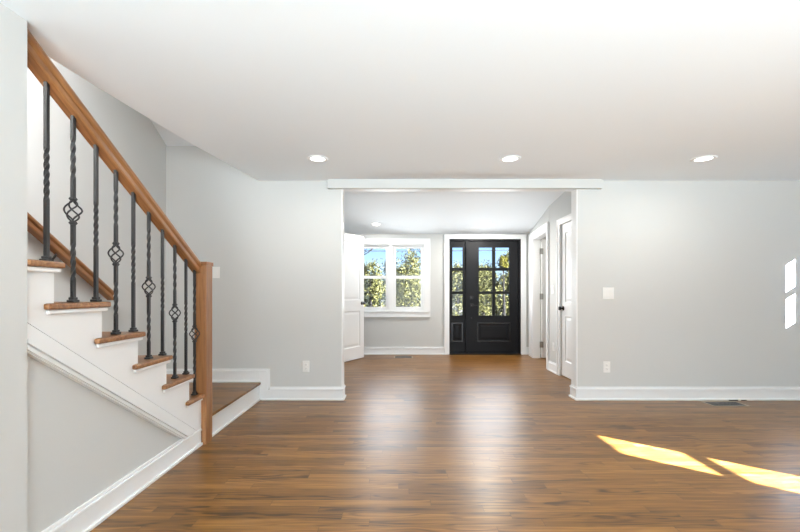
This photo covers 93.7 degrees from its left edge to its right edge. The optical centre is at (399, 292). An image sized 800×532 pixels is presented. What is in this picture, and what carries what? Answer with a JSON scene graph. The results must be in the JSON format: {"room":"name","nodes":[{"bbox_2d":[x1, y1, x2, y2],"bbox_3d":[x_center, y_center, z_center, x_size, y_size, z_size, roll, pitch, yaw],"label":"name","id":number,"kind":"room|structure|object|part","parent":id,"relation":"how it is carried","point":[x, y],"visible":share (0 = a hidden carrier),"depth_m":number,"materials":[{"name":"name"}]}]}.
{"room":"empty living room","nodes":[
{"label":"empty living room","id":0,"kind":"room"},
{"bbox_2d":[0,3,179,531],"bbox_3d":[-1.509,0.032,-0.166,0.122,2.177,5.868,0,0,0],"label":"wall","id":1,"kind":"structure","parent":0,"point":[63,443],"depth_m":1.49,"materials":[{"name":"grey paint"}]},
{"bbox_2d":[41,429,202,531],"bbox_3d":[-1.451,1.052,-0.116,0.058,0.137,5.768,0,0,0],"label":"baseboard","id":2,"kind":"structure","parent":1,"relation":"attached to","point":[93,512],"depth_m":1.99,"materials":[{"name":"white paint"}]},
{"bbox_2d":[27,57,165,354],"bbox_3d":[-2.060,-1.180,1.515,0.980,4.600,5.030,0,0,0],"label":"wall","id":3,"kind":"structure","parent":0,"point":[133,134],"depth_m":3.09,"materials":[{"name":"grey paint"}]},
{"bbox_2d":[27,212,113,299],"bbox_3d":[-2.401,-1.121,1.445,0.098,2.363,3.290,0,0,0],"label":"wall handrail","id":4,"kind":"object","parent":3,"relation":"attached to","point":[34,227],"visible":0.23,"depth_m":2.65,"materials":[{"name":"brown wood"}]},
{"bbox_2d":[150,119,194,145],"bbox_3d":[-1.985,-2.485,1.515,1.130,1.990,5.030,0,0,0],"label":"ceiling","id":5,"kind":"structure","parent":0,"point":[170,139],"depth_m":3.86,"materials":[{"name":"white paint"}]},
{"bbox_2d":[0,0,799,180],"bbox_3d":[1.500,-1.272,0.440,6.200,0.456,7.080,0,0,0],"label":"ceiling","id":6,"kind":"structure","parent":0,"point":[607,90],"depth_m":1.89,"materials":[{"name":"white paint"}]},
{"bbox_2d":[307,155,327,161],"bbox_3d":[-0.700,-1.142,3.190,0.180,0.019,0.180,0,0,0],"label":"recessed light","id":7,"kind":"object","parent":6,"relation":"in","point":[314,158],"visible":1,"depth_m":3.17,"materials":[{"name":"white paint"}]},
{"bbox_2d":[499,155,520,161],"bbox_3d":[0.936,-1.142,3.190,0.180,0.019,0.180,0,0,0],"label":"recessed light","id":8,"kind":"object","parent":6,"relation":"in","point":[511,158],"visible":1,"depth_m":3.17,"materials":[{"name":"white paint"}]},
{"bbox_2d":[691,155,717,161],"bbox_3d":[2.585,-1.142,3.190,0.180,0.019,0.180,0,0,0],"label":"recessed light","id":9,"kind":"object","parent":6,"relation":"in","point":[709,157],"visible":1,"depth_m":3.17,"materials":[{"name":"white paint"}]},
{"bbox_2d":[90,354,799,531],"bbox_3d":[1.535,1.180,1.950,6.130,0.120,10.100,0,0,0],"label":"floor","id":10,"kind":"structure","parent":0,"point":[419,443],"depth_m":2.45,"materials":[{"name":"brown wood"}]},
{"bbox_2d":[27,259,204,438],"bbox_3d":[-1.944,0.189,1.734,1.008,1.695,2.319,0,0,0],"label":"staircase","id":11,"kind":"structure","parent":10,"relation":"on","point":[68,338],"depth_m":1.83,"materials":[{"name":"white wood"}]},
{"bbox_3d":[-1.948,-0.095,1.532,0.999,0.020,0.149,0,0,0],"label":"cove moulding","id":12,"kind":"part","parent":11,"relation":"part of","materials":[{"name":"white paint"}]},
{"bbox_3d":[-1.948,0.080,1.706,0.999,0.020,0.312,0,0,0],"label":"cove moulding","id":13,"kind":"part","parent":11,"relation":"part of","materials":[{"name":"white paint"}]},
{"bbox_3d":[-1.463,0.546,2.069,0.034,0.870,1.220,0,0,0],"label":"skirt trim","id":14,"kind":"part","parent":11,"relation":"part of","materials":[{"name":"white paint"}]},
{"bbox_3d":[-1.948,0.256,1.961,0.999,0.020,0.312,0,0,0],"label":"cove moulding","id":15,"kind":"part","parent":11,"relation":"part of","materials":[{"name":"white paint"}]},
{"bbox_2d":[27,28,212,443],"bbox_3d":[-1.480,0.028,2.163,0.112,2.184,1.407,0,0,0],"label":"stair railing","id":16,"kind":"object","parent":11,"relation":"on","point":[54,84],"visible":1,"depth_m":2.06,"materials":[{"name":"brown wood"}]},
{"bbox_2d":[63,200,82,220],"bbox_3d":[-1.500,-0.376,1.721,0.063,0.099,0.064,0,0,16],"label":"basket","id":17,"kind":"object","parent":16,"relation":"on","point":[75,202],"depth_m":1.71,"materials":[{"name":"black metal"}]},
{"bbox_3d":[-1.500,-0.604,2.114,0.072,0.920,1.310,0,0,0],"label":"handrail","id":18,"kind":"part","parent":16,"relation":"part of","materials":[{"name":"brown wood"}]},
{"bbox_2d":[107,245,123,262],"bbox_3d":[-1.500,-0.206,1.980,0.063,0.099,0.064,0,0,16],"label":"basket","id":19,"kind":"object","parent":16,"relation":"on","point":[119,249],"depth_m":1.97,"materials":[{"name":"black metal"}]},
{"bbox_2d":[142,279,155,294],"bbox_3d":[-1.500,-0.036,2.239,0.063,0.099,0.064,0,0,16],"label":"basket","id":20,"kind":"object","parent":16,"relation":"on","point":[146,280],"depth_m":2.23,"materials":[{"name":"black metal"}]},
{"bbox_2d":[169,306,180,319],"bbox_3d":[-1.500,0.134,2.498,0.063,0.099,0.064,0,0,16],"label":"basket","id":21,"kind":"object","parent":16,"relation":"on","point":[173,307],"depth_m":2.49,"materials":[{"name":"black metal"}]},
{"bbox_2d":[189,327,199,339],"bbox_3d":[-1.500,0.297,2.738,0.063,0.099,0.064,0,0,16],"label":"basket","id":22,"kind":"object","parent":16,"relation":"on","point":[196,332],"depth_m":2.76,"materials":[{"name":"black metal"}]},
{"bbox_3d":[-1.475,0.453,2.815,0.090,1.335,0.090,0,0,0],"label":"newel post","id":23,"kind":"part","parent":16,"relation":"part of","materials":[{"name":"brown wood"}]},
{"bbox_3d":[-1.948,0.431,2.216,0.999,0.020,0.312,0,0,0],"label":"cove moulding","id":24,"kind":"part","parent":11,"relation":"part of","materials":[{"name":"white paint"}]},
{"bbox_3d":[-1.948,0.607,2.471,0.999,0.020,0.312,0,0,0],"label":"cove moulding","id":25,"kind":"part","parent":11,"relation":"part of","materials":[{"name":"white paint"}]},
{"bbox_2d":[189,382,260,436],"bbox_3d":[-1.948,1.025,3.264,1.000,0.190,1.329,0,0,0],"label":"stair landing","id":26,"kind":"structure","parent":10,"relation":"on","point":[230,400],"depth_m":3.44,"materials":[{"name":"brown wood"}]},
{"bbox_3d":[-1.463,1.111,3.396,0.014,0.018,1.067,0,0,0],"label":"shoe moulding","id":27,"kind":"part","parent":26,"relation":"part of","materials":[{"name":"white paint"}]},
{"bbox_2d":[394,356,412,357],"bbox_3d":[0.060,1.118,6.540,0.330,0.004,0.240,0,0,0],"label":"floor vent","id":28,"kind":"object","parent":10,"relation":"in","point":[394,356],"visible":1,"depth_m":6.55,"materials":[{"name":"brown metal"}]},
{"bbox_2d":[700,401,750,406],"bbox_3d":[3.275,1.118,3.780,0.370,0.004,0.170,0,0,0],"label":"floor vent","id":29,"kind":"object","parent":10,"relation":"in","point":[712,403],"visible":1,"depth_m":3.76,"materials":[{"name":"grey metal"}]},
{"bbox_2d":[353,234,545,353],"bbox_3d":[1.325,-0.330,6.915,6.550,2.900,0.150,0,0,0],"label":"wall","id":30,"kind":"structure","parent":0,"point":[378,331],"depth_m":6.84,"materials":[{"name":"grey paint"}]},
{"bbox_2d":[364,238,429,316],"bbox_3d":[-0.170,-0.277,6.890,1.445,1.430,0.160,0,0,0],"label":"window","id":31,"kind":"structure","parent":30,"relation":"in","point":[390,244],"depth_m":6.84,"materials":[{"name":"white paint"}]},
{"bbox_3d":[-0.490,0.007,6.888,0.570,0.625,0.035,0,0,0],"label":"sash","id":32,"kind":"part","parent":31,"relation":"part of","materials":[{"name":"white paint"}]},
{"bbox_3d":[-0.490,-0.575,6.928,0.570,0.600,0.035,0,0,0],"label":"sash","id":33,"kind":"part","parent":31,"relation":"part of","materials":[{"name":"white paint"}]},
{"bbox_3d":[0.151,0.007,6.888,0.567,0.625,0.035,0,0,0],"label":"sash","id":34,"kind":"part","parent":31,"relation":"part of","materials":[{"name":"white paint"}]},
{"bbox_3d":[0.151,-0.575,6.928,0.567,0.600,0.035,0,0,0],"label":"sash","id":35,"kind":"part","parent":31,"relation":"part of","materials":[{"name":"white paint"}]},
{"bbox_2d":[444,235,525,354],"bbox_3d":[1.551,0.029,6.893,1.490,2.182,0.174,0,0,0],"label":"door","id":36,"kind":"structure","parent":30,"relation":"in","point":[468,333],"depth_m":6.88,"materials":[{"name":"black wood"}]},
{"bbox_3d":[1.048,0.720,6.871,0.207,0.354,0.008,0,0,0],"label":"panel moulding","id":37,"kind":"part","parent":36,"relation":"part of","materials":[{"name":"black wood"}]},
{"bbox_3d":[1.048,0.720,6.897,0.183,0.330,0.045,0,0,0],"label":"raised panel","id":38,"kind":"part","parent":36,"relation":"part of","materials":[{"name":"black paint"}]},
{"bbox_3d":[1.719,0.720,6.897,0.588,0.330,0.045,0,0,0],"label":"raised panel","id":39,"kind":"part","parent":36,"relation":"part of","materials":[{"name":"black paint"}]},
{"bbox_3d":[1.719,0.720,6.871,0.612,0.354,0.008,0,0,0],"label":"panel moulding","id":40,"kind":"part","parent":36,"relation":"part of","materials":[{"name":"black wood"}]},
{"bbox_2d":[344,191,564,233],"bbox_3d":[0.263,-1.385,5.513,4.425,0.664,2.975,0,0,0],"label":"ceiling","id":41,"kind":"structure","parent":0,"point":[398,212],"depth_m":5.69,"materials":[{"name":"white paint"}]},
{"bbox_2d":[371,222,380,225],"bbox_3d":[-0.400,-1.153,6.277,0.180,0.034,0.179,0,0,0],"label":"recessed light","id":42,"kind":"object","parent":41,"relation":"in","point":[373,223],"visible":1,"depth_m":6.28,"materials":[{"name":"white paint"}]},
{"bbox_2d":[166,146,799,389],"bbox_3d":[1.025,-0.210,3.987,7.150,2.660,0.115,0,0,0],"label":"wall","id":43,"kind":"structure","parent":0,"point":[704,276],"depth_m":3.93,"materials":[{"name":"grey paint"}]},
{"bbox_2d":[213,267,219,277],"bbox_3d":[-1.925,-0.215,3.925,0.075,0.118,0.010,0,0,0],"label":"light switch","id":44,"kind":"object","parent":43,"relation":"attached to","point":[216,270],"visible":0.94,"depth_m":3.92,"materials":[{"name":"white plastic"}]},
{"bbox_2d":[302,361,308,371],"bbox_3d":[-0.985,0.768,3.925,0.072,0.115,0.009,0,0,0],"label":"wall outlet","id":45,"kind":"object","parent":43,"relation":"attached to","point":[305,364],"visible":1,"depth_m":3.92,"materials":[{"name":"white plastic"}]},
{"bbox_2d":[342,189,577,386],"bbox_3d":[0.624,0.007,3.987,2.471,2.226,0.121,0,0,0],"label":"trim","id":46,"kind":"structure","parent":43,"relation":"attached to","point":[574,192],"depth_m":3.97,"materials":[{"name":"white paint"}]},
{"bbox_2d":[327,179,602,188],"bbox_3d":[0.674,-1.143,3.905,2.852,0.114,0.050,0,0,0],"label":"beam","id":47,"kind":"structure","parent":43,"relation":"attached to","point":[331,183],"depth_m":3.88,"materials":[{"name":"grey paint"}]},
{"bbox_2d":[166,347,799,400],"bbox_3d":[1.025,0.957,5.372,6.950,0.327,2.936,0,0,0],"label":"baseboard","id":48,"kind":"structure","parent":43,"relation":"attached to","point":[576,393],"depth_m":3.92,"materials":[{"name":"white paint"}]},
{"bbox_2d":[603,362,609,372],"bbox_3d":[2.165,0.775,3.925,0.072,0.115,0.009,0,0,0],"label":"wall outlet","id":49,"kind":"object","parent":43,"relation":"attached to","point":[606,365],"visible":1,"depth_m":3.92,"materials":[{"name":"white plastic"}]},
{"bbox_2d":[603,287,613,298],"bbox_3d":[2.182,0.002,3.925,0.118,0.122,0.010,0,0,0],"label":"light switch","id":50,"kind":"object","parent":43,"relation":"attached to","point":[608,292],"visible":1,"depth_m":3.92,"materials":[{"name":"white plastic"}]},
{"bbox_2d":[529,207,548,233],"bbox_3d":[2.315,-0.230,6.153,0.110,2.700,1.390,0,0,7],"label":"wall","id":51,"kind":"structure","parent":0,"point":[544,218],"depth_m":5.85,"materials":[{"name":"grey paint"}]},
{"bbox_2d":[529,222,548,368],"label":"door","id":52,"kind":"structure","parent":51,"relation":"in","point":[541,232],"depth_m":6.44,"materials":[{"name":"white paint"}]},
{"bbox_2d":[549,191,570,375],"bbox_3d":[2.230,-0.255,4.758,0.110,2.750,1.425,0,0,0],"label":"wall","id":53,"kind":"structure","parent":0,"point":[561,207],"depth_m":5.28,"materials":[{"name":"grey paint"}]},
{"bbox_2d":[556,214,570,378],"bbox_3d":[2.172,0.060,4.700,0.099,2.120,0.910,0,0,0],"label":"door","id":54,"kind":"structure","parent":53,"relation":"in","point":[566,228],"depth_m":4.99,"materials":[{"name":"white paint"}]},
{"bbox_3d":[-1.100,-0.255,5.443,0.100,2.750,2.795,0,0,0],"label":"wall","id":55,"kind":"structure","parent":0,"visible":0},
{"bbox_2d":[344,233,365,361],"bbox_3d":[-0.979,0.037,5.678,0.373,2.165,1.647,0,0,16],"label":"door","id":56,"kind":"structure","parent":55,"relation":"in","point":[354,303],"depth_m":6.18,"materials":[{"name":"white paint"}]},
{"label":"outside","id":57,"kind":"structure","parent":0,"visible":0},
{"bbox_2d":[366,299,502,314],"bbox_3d":[0.000,1.620,25.000,120.000,0.200,130.000,0,0,0],"label":"ground","id":58,"kind":"structure","parent":57,"point":[383,299],"depth_m":38.05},
{"bbox_2d":[364,269,383,306],"bbox_3d":[-2.322,-0.115,24.070,3.252,3.442,2.953,0,0,0],"label":"tree","id":59,"kind":"object","parent":58,"relation":"on","point":[366,301],"visible":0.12,"depth_m":23.44,"materials":[{"name":"green plant"}]},
{"bbox_2d":[364,258,385,306],"bbox_3d":[-0.947,0.202,12.288,1.485,2.639,1.302,0,0,0],"label":"evergreen tree","id":60,"kind":"object","parent":58,"relation":"on","point":[376,290],"visible":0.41,"depth_m":12.25,"materials":[{"name":"green plant"}]},
{"bbox_2d":[368,258,405,306],"bbox_3d":[-0.596,-0.064,16.949,2.162,3.171,2.147,0,0,34],"label":"conifer","id":61,"kind":"object","parent":58,"relation":"on","point":[384,264],"visible":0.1,"depth_m":16.81,"materials":[{"name":"green plant"}]},
{"bbox_2d":[382,249,420,306],"bbox_3d":[0.310,-0.109,13.359,2.416,3.260,2.355,0,0,-21],"label":"evergreen tree","id":62,"kind":"object","parent":58,"relation":"on","point":[402,285],"visible":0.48,"depth_m":13.21,"materials":[{"name":"green plant"}]},
{"bbox_2d":[366,250,502,250],"bbox_3d":[0.000,-0.026,11.000,8.114,3.093,0.120,0,0,0],"label":"overhead cable","id":63,"kind":"object","parent":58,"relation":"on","point":[366,250],"visible":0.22,"depth_m":10.99,"materials":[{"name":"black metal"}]},
{"bbox_2d":[452,260,461,314],"bbox_3d":[2.060,0.161,13.526,1.466,2.722,1.453,0,0,0],"label":"evergreen tree","id":64,"kind":"object","parent":58,"relation":"on","point":[456,275],"visible":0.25,"depth_m":13.32,"materials":[{"name":"green plant"}]},
{"bbox_2d":[479,261,500,314],"bbox_3d":[3.471,0.021,15.605,1.524,3.000,1.824,0,0,0],"label":"evergreen tree","id":65,"kind":"object","parent":58,"relation":"on","point":[484,286],"visible":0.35,"depth_m":15.31,"materials":[{"name":"green plant"}]},
{"bbox_2d":[479,259,501,314],"bbox_3d":[4.492,-0.125,19.393,2.520,3.293,2.470,0,0,-18],"label":"conifer","id":66,"kind":"object","parent":58,"relation":"on","point":[487,264],"visible":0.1,"depth_m":19.41,"materials":[{"name":"green plant"}]},
{"bbox_2d":[487,250,508,314],"bbox_3d":[3.916,-0.017,13.468,1.552,3.077,1.392,0,0,32],"label":"evergreen tree","id":67,"kind":"object","parent":58,"relation":"on","point":[499,299],"visible":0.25,"depth_m":13.32,"materials":[{"name":"green plant"}]},
{"bbox_2d":[498,256,508,314],"bbox_3d":[3.476,0.112,12.593,0.365,2.819,0.361,0,0,0],"label":"tree","id":68,"kind":"object","parent":58,"relation":"on","point":[503,259],"visible":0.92,"depth_m":12.57,"materials":[{"name":"green plant"}]},
{"bbox_3d":[3.476,-1.027,12.593,0.365,0.542,0.361,0,0,0],"label":"crown","id":69,"kind":"part","parent":68,"relation":"part of","materials":[{"name":"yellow plant"}]}
]}

